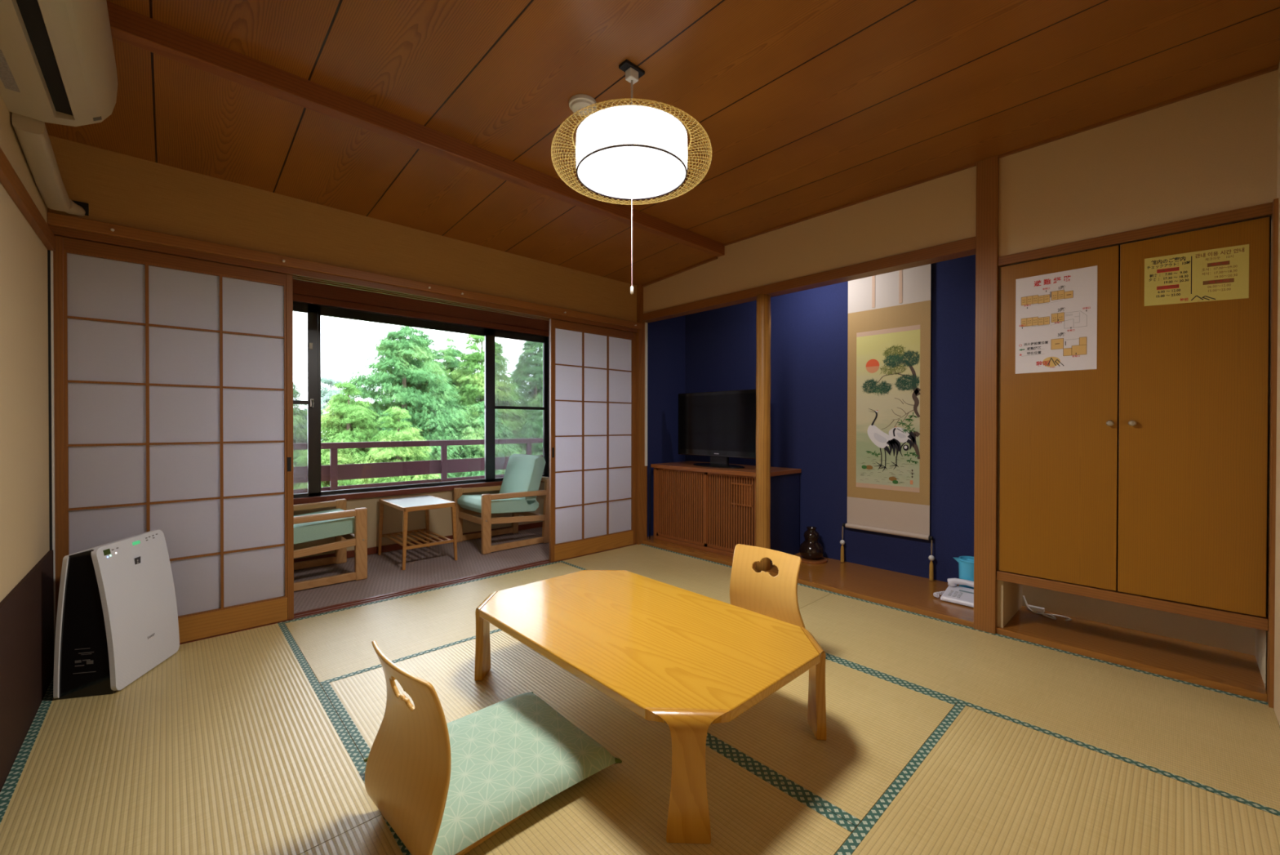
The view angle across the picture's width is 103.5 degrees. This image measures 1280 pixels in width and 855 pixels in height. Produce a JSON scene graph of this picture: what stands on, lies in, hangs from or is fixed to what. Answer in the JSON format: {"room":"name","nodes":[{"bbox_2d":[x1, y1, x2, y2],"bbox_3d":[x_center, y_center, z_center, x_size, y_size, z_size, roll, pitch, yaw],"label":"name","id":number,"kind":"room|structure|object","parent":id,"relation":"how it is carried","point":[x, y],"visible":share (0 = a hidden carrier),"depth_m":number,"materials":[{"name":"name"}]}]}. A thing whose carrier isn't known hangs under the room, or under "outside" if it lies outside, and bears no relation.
{"room":"japanese inn room","nodes":[
{"label":"japanese inn room","id":0,"kind":"room"},
{"bbox_2d":[0,94,50,791],"bbox_3d":[-1.369,-0.173,0.825,0.100,2.650,3.783,0,1,-43],"label":"wall","id":1,"kind":"structure","parent":0,"point":[24,530],"depth_m":1.81,"materials":[{"name":"beige paint"}]},
{"bbox_2d":[0,550,53,791],"bbox_3d":[-1.353,0.827,0.895,0.012,0.550,3.653,0,1,-43],"label":"wainscoting","id":2,"kind":"structure","parent":1,"relation":"attached to","point":[27,611],"depth_m":1.78,"materials":[{"name":"brown wood"}]},
{"bbox_2d":[0,146,55,251],"bbox_3d":[-1.351,-0.802,0.891,0.022,0.063,3.663,0,1,-43],"label":"trim","id":3,"kind":"structure","parent":1,"relation":"attached to","point":[10,180],"depth_m":1.78,"materials":[{"name":"brown wood"}]},
{"bbox_2d":[47,249,52,550],"bbox_3d":[-2.612,0.121,2.238,0.008,1.940,0.022,0,1,-43],"label":"trim","id":4,"kind":"structure","parent":1,"relation":"attached to","point":[48,251],"depth_m":2.23,"materials":[{"name":"brown wood"}]},
{"bbox_2d":[11,112,88,216],"bbox_3d":[-2.329,-1.012,2.013,0.120,0.134,0.744,0,1,-43],"label":"pipe cover","id":5,"kind":"object","parent":1,"relation":"attached to","point":[32,134],"visible":0.97,"depth_m":1.90,"materials":[{"name":"beige plastic"}]},
{"bbox_2d":[50,250,55,656],"bbox_3d":[-2.609,0.121,2.244,0.006,1.940,0.018,0,1,-43],"label":"trim","id":6,"kind":"structure","parent":1,"relation":"attached to","point":[51,251],"depth_m":2.24,"materials":[{"name":"brown paint"}]},
{"bbox_2d":[0,0,117,126],"bbox_3d":[-1.744,-1.200,1.482,0.255,0.298,0.822,0,1,-43],"label":"air conditioner","id":7,"kind":"object","parent":1,"relation":"attached to","point":[58,64],"visible":1,"depth_m":1.50,"materials":[{"name":"beige plastic"}]},
{"bbox_2d":[52,543,636,677],"bbox_3d":[-1.359,1.103,3.496,3.550,0.042,0.104,0,1,-43],"label":"trim","id":8,"kind":"structure","parent":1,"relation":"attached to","point":[545,560],"depth_m":3.32,"materials":[{"name":"brown wood"}]},
{"bbox_2d":[53,235,293,643],"bbox_3d":[-2.301,0.114,2.568,0.893,1.945,0.029,0,1,-43],"label":"screen","id":9,"kind":"object","parent":8,"relation":"on","point":[173,375],"visible":0.76,"depth_m":2.56,"materials":[{"name":"paper"}]},
{"bbox_2d":[549,318,635,561],"bbox_3d":[-0.383,0.104,4.357,0.920,1.945,0.029,0,1,-43],"label":"screen","id":10,"kind":"object","parent":8,"relation":"on","point":[593,368],"visible":1,"depth_m":4.33,"materials":[{"name":"paper"}]},
{"bbox_2d":[47,135,647,544],"bbox_3d":[-1.311,-0.206,3.511,3.650,2.620,0.132,0,1,-43],"label":"wall","id":11,"kind":"structure","parent":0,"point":[117,188],"depth_m":2.94,"materials":[{"name":"beige paint"}]},
{"bbox_2d":[44,38,714,285],"bbox_3d":[-0.991,-1.354,3.139,3.620,0.112,0.900,0,1,-43],"label":"ceiling","id":12,"kind":"structure","parent":0,"point":[168,112],"depth_m":2.59,"materials":[{"name":"brown wood"}]},
{"bbox_2d":[306,325,484,485],"bbox_3d":[-5.276,1.410,10.920,4.676,7.240,4.865,0,0,6],"label":"conifer tree","id":13,"kind":"object","parent":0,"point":[394,348],"visible":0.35,"depth_m":10.46,"materials":[{"name":"green plant"}]},
{"bbox_2d":[293,481,544,559],"bbox_3d":[-2.222,0.859,4.456,3.600,0.535,0.120,0,1,-43],"label":"wall","id":14,"kind":"structure","parent":0,"point":[440,519],"depth_m":4.48,"materials":[{"name":"beige paint"}]},
{"bbox_2d":[293,480,542,504],"bbox_3d":[-2.174,0.570,4.403,3.600,0.045,0.060,0,1,-43],"label":"trim","id":15,"kind":"structure","parent":14,"relation":"on","point":[430,489],"depth_m":4.36,"materials":[{"name":"brown wood"}]},
{"bbox_2d":[293,521,542,562],"bbox_3d":[-2.177,1.050,4.409,3.600,0.055,0.012,0,1,-43],"label":"baseboard","id":16,"kind":"structure","parent":14,"relation":"attached to","point":[386,548],"depth_m":4.40,"materials":[{"name":"brown wood"}]},
{"bbox_2d":[296,293,546,331],"bbox_3d":[-2.081,-1.129,4.572,2.960,0.290,0.120,0,1,-43],"label":"wall","id":17,"kind":"structure","parent":0,"point":[296,294],"depth_m":4.54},
{"bbox_2d":[293,279,549,331],"bbox_3d":[-2.175,-1.132,4.395,3.600,0.182,0.012,0,1,-43],"label":"trim","id":18,"kind":"structure","parent":17,"relation":"attached to","point":[300,286],"depth_m":4.50,"materials":[{"name":"brown wood"}]},
{"bbox_2d":[293,293,549,336],"bbox_3d":[-2.170,-1.009,4.391,3.600,0.052,0.025,0,1,-43],"label":"trim","id":19,"kind":"structure","parent":17,"relation":"attached to","point":[300,298],"depth_m":4.49,"materials":[{"name":"brown wood"}]},
{"bbox_2d":[293,301,549,497],"bbox_3d":[-2.071,-0.219,4.568,2.960,1.570,0.110,0,1,-43],"label":"window","id":20,"kind":"structure","parent":17,"relation":"in","point":[322,305],"depth_m":4.91,"materials":[{"name":"black metal"}]},
{"bbox_2d":[293,302,318,497],"bbox_3d":[-2.853,-0.215,3.819,0.715,1.530,0.111,0,1,-43],"label":"window","id":21,"kind":"structure","parent":20,"relation":"in","point":[312,310],"depth_m":4.02,"materials":[{"name":"black metal"}]},
{"bbox_2d":[318,306,484,494],"bbox_3d":[-2.085,-0.219,4.582,1.500,1.530,0.030,0,1,-43],"label":"window","id":22,"kind":"structure","parent":20,"relation":"in","point":[322,311],"depth_m":4.39,"materials":[{"name":"black metal"}]},
{"bbox_2d":[484,328,546,481],"bbox_3d":[-1.298,-0.223,5.297,0.715,1.530,0.071,0,1,-43],"label":"window","id":23,"kind":"structure","parent":20,"relation":"in","point":[490,335],"depth_m":5.08,"materials":[{"name":"black metal"}]},
{"bbox_2d":[180,526,973,643],"bbox_3d":[-0.612,1.147,3.157,4.380,0.180,3.980,0,1,-43],"label":"floor","id":24,"kind":"structure","parent":0,"point":[424,566],"depth_m":3.67,"materials":[{"name":"wood"}]},
{"bbox_2d":[293,498,367,591],"bbox_3d":[-2.422,0.679,3.608,0.705,0.814,0.627,0,1,-43],"label":"armchair","id":25,"kind":"object","parent":24,"relation":"on","point":[340,522],"visible":0.41,"depth_m":3.56,"materials":[{"name":"brown wood"}]},
{"bbox_2d":[293,507,354,544],"bbox_3d":[-2.384,0.714,3.644,0.576,0.155,0.510,0,1,-43],"label":"seat cushion","id":26,"kind":"object","parent":25,"relation":"on","point":[317,530],"depth_m":3.50,"materials":[{"name":"green fabric"}]},
{"bbox_2d":[377,493,457,569],"bbox_3d":[-1.859,0.845,4.207,0.426,0.476,0.624,0,1,-43],"label":"side table","id":27,"kind":"object","parent":24,"relation":"on","point":[426,502],"visible":1,"depth_m":4.12,"materials":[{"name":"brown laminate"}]},
{"bbox_2d":[382,528,450,546],"bbox_3d":[-1.859,0.920,4.207,0.358,0.010,0.584,0,1,-43],"label":"slatted shelf","id":28,"kind":"object","parent":27,"relation":"attached to","point":[433,542],"depth_m":4.19,"materials":[{"name":"brown wood"}]},
{"bbox_2d":[406,538,453,549],"bbox_3d":[-1.660,0.923,3.994,0.394,0.022,0.020,0,1,-43],"label":"shelf","id":29,"kind":"object","parent":27,"relation":"attached to","point":[449,540],"depth_m":3.99,"materials":[{"name":"brown wood"}]},
{"bbox_2d":[453,453,549,554],"bbox_3d":[-1.288,0.672,4.759,0.705,0.814,0.627,0,1,-43],"label":"armchair","id":30,"kind":"object","parent":24,"relation":"on","point":[517,495],"visible":0.97,"depth_m":4.70,"materials":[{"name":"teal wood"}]},
{"bbox_2d":[457,493,538,513],"bbox_3d":[-1.326,0.708,4.724,0.576,0.155,0.510,0,1,-43],"label":"seat cushion","id":31,"kind":"object","parent":30,"relation":"on","point":[473,503],"depth_m":4.58,"materials":[{"name":"green fabric"}]},
{"bbox_2d":[498,453,546,503],"bbox_3d":[-1.144,0.494,4.891,0.232,0.458,0.510,0,1,-43],"label":"cushion","id":32,"kind":"object","parent":30,"relation":"on","point":[523,473],"depth_m":4.78,"materials":[{"name":"green fabric"}]},
{"bbox_2d":[650,460,801,561],"bbox_3d":[0.728,0.697,4.495,0.573,0.705,1.226,0,1,-43],"label":"base cabinet","id":33,"kind":"object","parent":24,"relation":"on","point":[708,508],"visible":0.91,"depth_m":4.23,"materials":[{"name":"brown wood"}]},
{"bbox_2d":[648,465,650,538],"bbox_3d":[0.092,0.701,4.738,0.017,0.687,0.012,0,1,-43],"label":"cable","id":34,"kind":"object","parent":33,"relation":"hanging from","point":[650,465],"visible":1,"depth_m":4.74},
{"bbox_2d":[678,389,755,468],"bbox_3d":[0.694,0.013,4.464,0.248,0.662,0.933,0,1,-43],"label":"television","id":35,"kind":"object","parent":33,"relation":"on","point":[719,425],"visible":0.88,"depth_m":4.43,"materials":[{"name":"black plastic"}]},
{"bbox_2d":[797,526,827,564],"bbox_3d":[1.364,0.923,4.014,0.240,0.260,0.240,0,1,-43],"label":"vase","id":36,"kind":"object","parent":24,"relation":"on","point":[811,551],"visible":0.97,"depth_m":3.96,"materials":[{"name":"brown ceramic"}]},
{"bbox_2d":[933,577,973,607],"bbox_3d":[1.960,1.001,3.097,0.188,0.118,0.263,0,1,-43],"label":"telephone","id":37,"kind":"object","parent":24,"relation":"on","point":[955,593],"visible":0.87,"depth_m":3.09,"materials":[{"name":"white plastic"}]},
{"bbox_2d":[952,555,973,588],"bbox_3d":[2.105,0.944,3.191,0.153,0.232,0.172,0,0,-33],"label":"water jug","id":38,"kind":"object","parent":24,"relation":"on","point":[966,563],"visible":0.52,"depth_m":3.17,"materials":[{"name":"plastic"}]},
{"bbox_2d":[647,315,685,536],"bbox_3d":[0.208,-0.149,5.020,0.630,2.550,0.080,0,1,-43],"label":"wall","id":39,"kind":"structure","parent":0,"point":[666,337],"depth_m":4.98,"materials":[{"name":"blue paint"}]},
{"bbox_2d":[106,0,1279,244],"bbox_3d":[0.276,-1.468,1.781,3.620,0.080,2.753,0,1,-43],"label":"ceiling","id":40,"kind":"structure","parent":0,"point":[789,111],"depth_m":2.00,"materials":[{"name":"brown wood"}]},
{"bbox_2d":[106,0,724,257],"bbox_3d":[-0.671,-1.431,2.781,3.600,0.158,0.070,0,1,-43],"label":"ceiling beam","id":41,"kind":"structure","parent":40,"relation":"attached to","point":[130,27],"depth_m":2.21,"materials":[{"name":"brown wood"}]},
{"bbox_2d":[568,93,596,116],"bbox_3d":[-0.253,-1.411,2.228,0.124,0.040,0.124,0,1,-43],"label":"smoke detector","id":42,"kind":"object","parent":40,"relation":"attached to","point":[581,104],"visible":1,"depth_m":2.20,"materials":[{"name":"beige plastic"}]},
{"bbox_2d":[575,59,687,293],"bbox_3d":[-0.033,-0.980,2.012,0.636,0.896,0.636,0,1,-43],"label":"pendant lamp","id":43,"kind":"object","parent":40,"relation":"hanging from","point":[631,152],"visible":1,"depth_m":1.89,"materials":[{"name":"beige plastic"}]},
{"bbox_2d":[577,146,685,198],"bbox_3d":[-0.033,-1.006,2.012,0.428,0.001,0.428,0,1,-43],"label":"diffuser","id":44,"kind":"object","parent":43,"relation":"attached to","point":[609,171],"depth_m":1.99,"materials":[{"name":"white plastic"}]},
{"bbox_2d":[684,254,975,582],"bbox_3d":[1.731,-0.190,3.922,0.100,2.650,3.883,0,1,-43],"label":"wall","id":45,"kind":"structure","parent":0,"point":[809,328],"depth_m":4.04,"materials":[{"name":"blue paint"}]},
{"bbox_2d":[840,263,934,580],"bbox_3d":[1.802,-0.106,3.714,0.046,2.316,0.670,0,1,-43],"label":"scroll","id":46,"kind":"object","parent":45,"relation":"attached to","point":[889,352],"visible":1,"depth_m":3.71,"materials":[{"name":"beige paper"}]},
{"bbox_2d":[856,324,920,492],"bbox_3d":[1.821,-0.134,3.721,0.002,1.184,0.456,0,1,-43],"label":"painting","id":47,"kind":"object","parent":46,"relation":"attached to","point":[888,357],"depth_m":3.71,"materials":[{"name":"paper"}]},
{"bbox_2d":[643,69,1278,313],"bbox_3d":[1.304,-1.208,3.378,0.100,0.608,3.683,0,1,-43],"label":"wall","id":48,"kind":"structure","parent":0,"point":[1215,151],"depth_m":2.46,"materials":[{"name":"beige paint"}]},
{"bbox_2d":[644,322,647,466],"bbox_3d":[0.057,-0.307,4.693,0.025,1.330,0.010,0,1,-43],"label":"trim","id":49,"kind":"structure","parent":48,"relation":"attached to","point":[646,323],"depth_m":4.69,"materials":[{"name":"white paint"}]},
{"bbox_2d":[641,256,717,287],"bbox_3d":[0.308,-1.330,4.355,0.022,0.080,0.895,0,1,-43],"label":"trim","id":50,"kind":"structure","parent":48,"relation":"attached to","point":[712,259],"depth_m":4.29,"materials":[{"name":"brown wood"}]},
{"bbox_2d":[755,293,770,570],"bbox_3d":[0.919,0.037,3.768,0.112,2.040,0.112,0,1,-43],"label":"wooden post","id":51,"kind":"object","parent":48,"relation":"attached to","point":[762,493],"depth_m":3.72,"materials":[{"name":"brown wood"}]},
{"bbox_2d":[642,236,975,322],"bbox_3d":[0.952,-1.010,3.747,0.112,0.066,2.666,0,1,-43],"label":"lintel beam","id":52,"kind":"structure","parent":48,"relation":"attached to","point":[964,247],"depth_m":3.34,"materials":[{"name":"brown wood"}]},
{"bbox_2d":[973,155,999,633],"bbox_3d":[1.885,-0.160,2.734,0.107,2.545,0.099,0,1,-43],"label":"pillar","id":53,"kind":"structure","parent":48,"relation":"attached to","point":[987,268],"depth_m":2.69,"materials":[{"name":"brown wood"}]},
{"bbox_2d":[723,64,1279,245],"bbox_3d":[1.590,-1.428,2.984,0.018,0.012,2.718,0,1,-43],"label":"trim","id":54,"kind":"structure","parent":48,"relation":"attached to","point":[1272,68],"depth_m":2.48,"materials":[{"name":"brown wood"}]},
{"bbox_2d":[998,202,1272,266],"bbox_3d":[2.242,-0.873,2.366,0.112,0.047,0.918,0,1,-43],"label":"trim","id":55,"kind":"structure","parent":48,"relation":"attached to","point":[1264,210],"depth_m":2.26,"materials":[{"name":"brown wood"}]},
{"bbox_2d":[997,266,1022,627],"bbox_3d":[2.095,-0.123,2.845,0.480,2.370,0.025,0,1,-43],"label":"wall","id":56,"kind":"structure","parent":0,"point":[1009,593],"depth_m":2.69,"materials":[{"name":"beige paint"}]},
{"bbox_2d":[996,215,1271,630],"bbox_3d":[2.337,-0.021,2.468,0.440,1.656,0.903,0,1,-43],"label":"closet doors","id":57,"kind":"structure","parent":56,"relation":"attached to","point":[1140,477],"depth_m":2.26,"materials":[{"name":"brown wood"}]},
{"bbox_2d":[1015,265,1097,373],"bbox_3d":[2.046,-0.520,2.493,0.002,0.487,0.313,0,1,-43],"label":"evacuation plan","id":58,"kind":"object","parent":57,"relation":"attached to","point":[1056,313],"visible":1,"depth_m":2.49,"materials":[{"name":"white paper"}]},
{"bbox_2d":[1144,244,1248,306],"bbox_3d":[2.363,-0.640,2.153,0.002,0.230,0.300,0,1,-43],"label":"notice","id":59,"kind":"object","parent":57,"relation":"attached to","point":[1219,273],"visible":1,"depth_m":2.14,"materials":[{"name":"yellow paper"}]},
{"bbox_2d":[995,605,1267,702],"bbox_3d":[2.455,1.105,2.580,0.684,0.080,0.918,0,1,-43],"label":"shelf","id":60,"kind":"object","parent":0,"point":[1234,672],"depth_m":2.42,"materials":[{"name":"brown wood"}]},
{"bbox_2d":[1022,595,1071,620],"bbox_3d":[2.300,1.026,2.870,0.085,0.072,0.236,0,0,-27],"label":"cable","id":61,"kind":"object","parent":60,"relation":"on","point":[1031,607],"visible":1,"depth_m":2.89,"materials":[{"name":"white plastic"}]},
{"bbox_2d":[1022,584,1255,654],"bbox_3d":[2.640,-0.121,2.743,0.180,2.370,0.918,0,1,-43],"label":"wall","id":62,"kind":"structure","parent":0,"point":[1232,637],"depth_m":2.62,"materials":[{"name":"beige paint"}]},
{"bbox_2d":[1254,61,1279,727],"bbox_3d":[1.485,-0.171,0.977,4.480,2.650,0.112,0,1,-43],"label":"wall","id":63,"kind":"structure","parent":0,"point":[1277,621],"depth_m":1.95,"materials":[{"name":"beige paint"}]},
{"bbox_2d":[1265,198,1278,707],"bbox_3d":[2.520,0.114,2.013,0.115,2.010,0.012,0,1,-43],"label":"trim","id":64,"kind":"structure","parent":63,"relation":"attached to","point":[1274,217],"depth_m":1.98,"materials":[{"name":"brown wood"}]},
{"bbox_3d":[0.231,1.194,2.328,4.480,0.100,3.783,0,1,-43],"label":"floor","id":65,"kind":"structure","parent":0,"visible":0},
{"bbox_2d":[0,621,381,854],"bbox_3d":[-1.662,1.119,1.855,0.841,0.052,1.878,0,1,-43],"label":"mat","id":66,"kind":"object","parent":65,"relation":"on","point":[232,744],"visible":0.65,"depth_m":1.64,"materials":[{"name":"beige wicker"}]},
{"bbox_2d":[53,529,179,698],"bbox_3d":[-2.294,0.790,2.238,0.206,0.600,0.406,0,0,-14],"label":"air purifier","id":67,"kind":"object","parent":66,"relation":"on","point":[117,618],"visible":1,"depth_m":2.09,"materials":[{"name":"white plastic"}]},
{"bbox_2d":[73,647,96,673],"bbox_3d":[-2.253,0.945,2.047,0.075,0.099,0.001,0,0,-14],"label":"print","id":68,"kind":"object","parent":67,"relation":"attached to","point":[88,661],"depth_m":2.05},
{"bbox_2d":[132,540,140,545],"bbox_3d":[-2.259,0.517,2.264,0.005,0.014,0.045,0,0,-14],"label":"light","id":69,"kind":"object","parent":67,"relation":"on","point":[136,542],"depth_m":2.26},
{"bbox_2d":[299,813,411,854],"bbox_3d":[-0.408,1.130,0.511,0.841,0.052,1.796,0,1,-43],"label":"mat","id":70,"kind":"object","parent":65,"relation":"on","point":[375,836],"visible":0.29,"depth_m":1.34,"materials":[{"name":"beige wicker"}]},
{"bbox_2d":[284,560,582,685],"bbox_3d":[-1.006,1.112,3.111,1.828,0.052,0.938,0,1,-43],"label":"mat","id":71,"kind":"object","parent":65,"relation":"on","point":[335,645],"visible":0.6,"depth_m":2.78,"materials":[{"name":"beige wicker"}]},
{"bbox_2d":[321,630,856,854],"bbox_3d":[-0.378,1.121,1.768,0.913,0.052,1.878,0,1,-43],"label":"mat","id":72,"kind":"object","parent":65,"relation":"on","point":[621,808],"visible":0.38,"depth_m":1.57,"materials":[{"name":"beige wicker"}]},
{"bbox_2d":[364,640,537,854],"bbox_3d":[-0.530,0.851,1.435,0.418,0.492,0.358,0,1,43],"label":"chair","id":73,"kind":"object","parent":72,"relation":"on","point":[407,772],"visible":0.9,"depth_m":1.28,"materials":[{"name":"brown wood"}]},
{"bbox_2d":[364,691,622,854],"bbox_3d":[-0.467,1.038,1.602,0.608,0.067,0.556,0,1,-42],"label":"floor cushion","id":74,"kind":"object","parent":73,"relation":"on","point":[509,756],"visible":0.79,"depth_m":1.53,"materials":[{"name":"green fabric"}]},
{"bbox_2d":[474,569,826,843],"bbox_3d":[-0.028,0.928,2.029,0.825,0.332,1.335,0,1,-43],"label":"table","id":75,"kind":"object","parent":72,"relation":"on","point":[688,661],"visible":1,"depth_m":1.77,"materials":[{"name":"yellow wood"}]},
{"bbox_2d":[559,543,833,608],"bbox_3d":[0.311,1.109,3.707,0.908,0.052,1.863,0,1,-43],"label":"mat","id":76,"kind":"object","parent":65,"relation":"on","point":[708,578],"visible":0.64,"depth_m":3.87,"materials":[{"name":"beige wicker"}]},
{"bbox_2d":[706,655,956,826],"bbox_3d":[0.291,1.118,2.392,0.913,0.052,1.878,0,1,-43],"label":"mat","id":77,"kind":"object","parent":65,"relation":"on","point":[876,723],"visible":0.29,"depth_m":1.80,"materials":[{"name":"beige wicker"}]},
{"bbox_2d":[729,543,805,628],"bbox_3d":[0.514,0.846,2.380,0.358,0.492,0.418,0,1,-43],"label":"chair","id":78,"kind":"object","parent":77,"relation":"on","point":[775,597],"visible":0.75,"depth_m":2.46,"materials":[{"name":"brown wood"}]},
{"bbox_2d":[799,591,1279,816],"bbox_3d":[1.566,1.120,2.362,0.908,0.052,1.811,0,1,-43],"label":"mat","id":79,"kind":"object","parent":65,"relation":"on","point":[1225,744],"visible":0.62,"depth_m":2.06,"materials":[{"name":"beige wicker"}]},
{"bbox_2d":[834,702,1279,854],"bbox_3d":[0.890,1.128,1.079,1.828,0.052,0.856,0,1,-43],"label":"mat","id":80,"kind":"object","parent":65,"relation":"on","point":[981,783],"visible":1,"depth_m":1.46,"materials":[{"name":"beige wicker"}]},
{"bbox_3d":[-1.953,1.320,5.490,8.200,0.100,1.020,0,1,-43],"label":"floor","id":81,"kind":"structure","parent":0,"visible":0},
{"bbox_2d":[293,437,542,493],"bbox_3d":[-2.225,0.707,5.779,8.200,1.122,0.080,0,1,-43],"label":"balcony railing","id":82,"kind":"object","parent":81,"relation":"on","point":[334,472],"visible":0.16,"depth_m":5.43,"materials":[{"name":"purple paint"}]},
{"bbox_3d":[-14.494,5.056,20.270,60.000,0.200,37.500,0,1,-43],"label":"floor","id":83,"kind":"structure","parent":0,"visible":0},
{"bbox_2d":[293,382,321,488],"bbox_3d":[-6.918,1.952,9.603,2.896,6.169,2.885,0,0,8],"label":"conifer tree","id":84,"kind":"object","parent":83,"relation":"on","point":[300,433],"visible":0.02,"depth_m":9.59,"materials":[{"name":"green plant"}]},
{"bbox_2d":[296,374,351,440],"bbox_3d":[-9.925,1.654,15.987,4.382,6.671,4.116,0,0,37],"label":"conifer tree","id":85,"kind":"object","parent":83,"relation":"on","point":[326,393],"visible":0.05,"depth_m":15.68,"materials":[{"name":"green plant"}]},
{"bbox_2d":[293,382,386,488],"bbox_3d":[-5.501,2.094,9.553,2.460,5.890,2.630,0,0,21],"label":"conifer tree","id":86,"kind":"object","parent":83,"relation":"on","point":[351,414],"visible":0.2,"depth_m":9.21,"materials":[{"name":"green plant"}]},
{"bbox_2d":[351,405,440,484],"bbox_3d":[-4.277,2.326,9.249,2.463,5.432,2.638,0,0,22],"label":"conifer tree","id":87,"kind":"object","parent":83,"relation":"on","point":[399,433],"visible":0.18,"depth_m":8.98,"materials":[{"name":"green plant"}]},
{"bbox_2d":[387,328,469,457],"bbox_3d":[-5.240,1.334,12.049,3.637,7.376,3.844,0,1,-43],"label":"conifer tree","id":88,"kind":"object","parent":83,"relation":"on","point":[422,335],"visible":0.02,"depth_m":11.93,"materials":[{"name":"green plant"}]},
{"bbox_2d":[421,343,479,435],"bbox_3d":[-4.977,1.416,13.206,4.068,7.196,4.246,0,0,25],"label":"conifer tree","id":89,"kind":"object","parent":83,"relation":"on","point":[451,365],"visible":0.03,"depth_m":13.01,"materials":[{"name":"green plant"}]},
{"bbox_2d":[434,401,521,477],"bbox_3d":[-3.316,2.212,10.951,3.246,5.638,3.220,0,0,-5],"label":"conifer tree","id":90,"kind":"object","parent":83,"relation":"on","point":[500,433],"visible":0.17,"depth_m":10.56,"materials":[{"name":"green plant"}]},
{"bbox_2d":[425,333,541,458],"bbox_3d":[-4.027,1.237,12.449,3.703,7.567,3.888,0,0,-39],"label":"conifer tree","id":91,"kind":"object","parent":83,"relation":"on","point":[474,361],"visible":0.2,"depth_m":12.10,"materials":[{"name":"green plant"}]},
{"bbox_2d":[504,340,542,421],"bbox_3d":[-2.964,1.249,14.316,4.077,7.521,3.913,0,0,32],"label":"conifer tree","id":92,"kind":"object","parent":83,"relation":"on","point":[530,362],"visible":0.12,"depth_m":13.81,"materials":[{"name":"green plant"}]},
{"bbox_2d":[513,409,542,455],"bbox_3d":[-2.349,2.258,12.211,3.167,5.532,3.135,0,0,32],"label":"conifer tree","id":93,"kind":"object","parent":83,"relation":"on","point":[533,428],"visible":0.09,"depth_m":11.70,"materials":[{"name":"green plant"}]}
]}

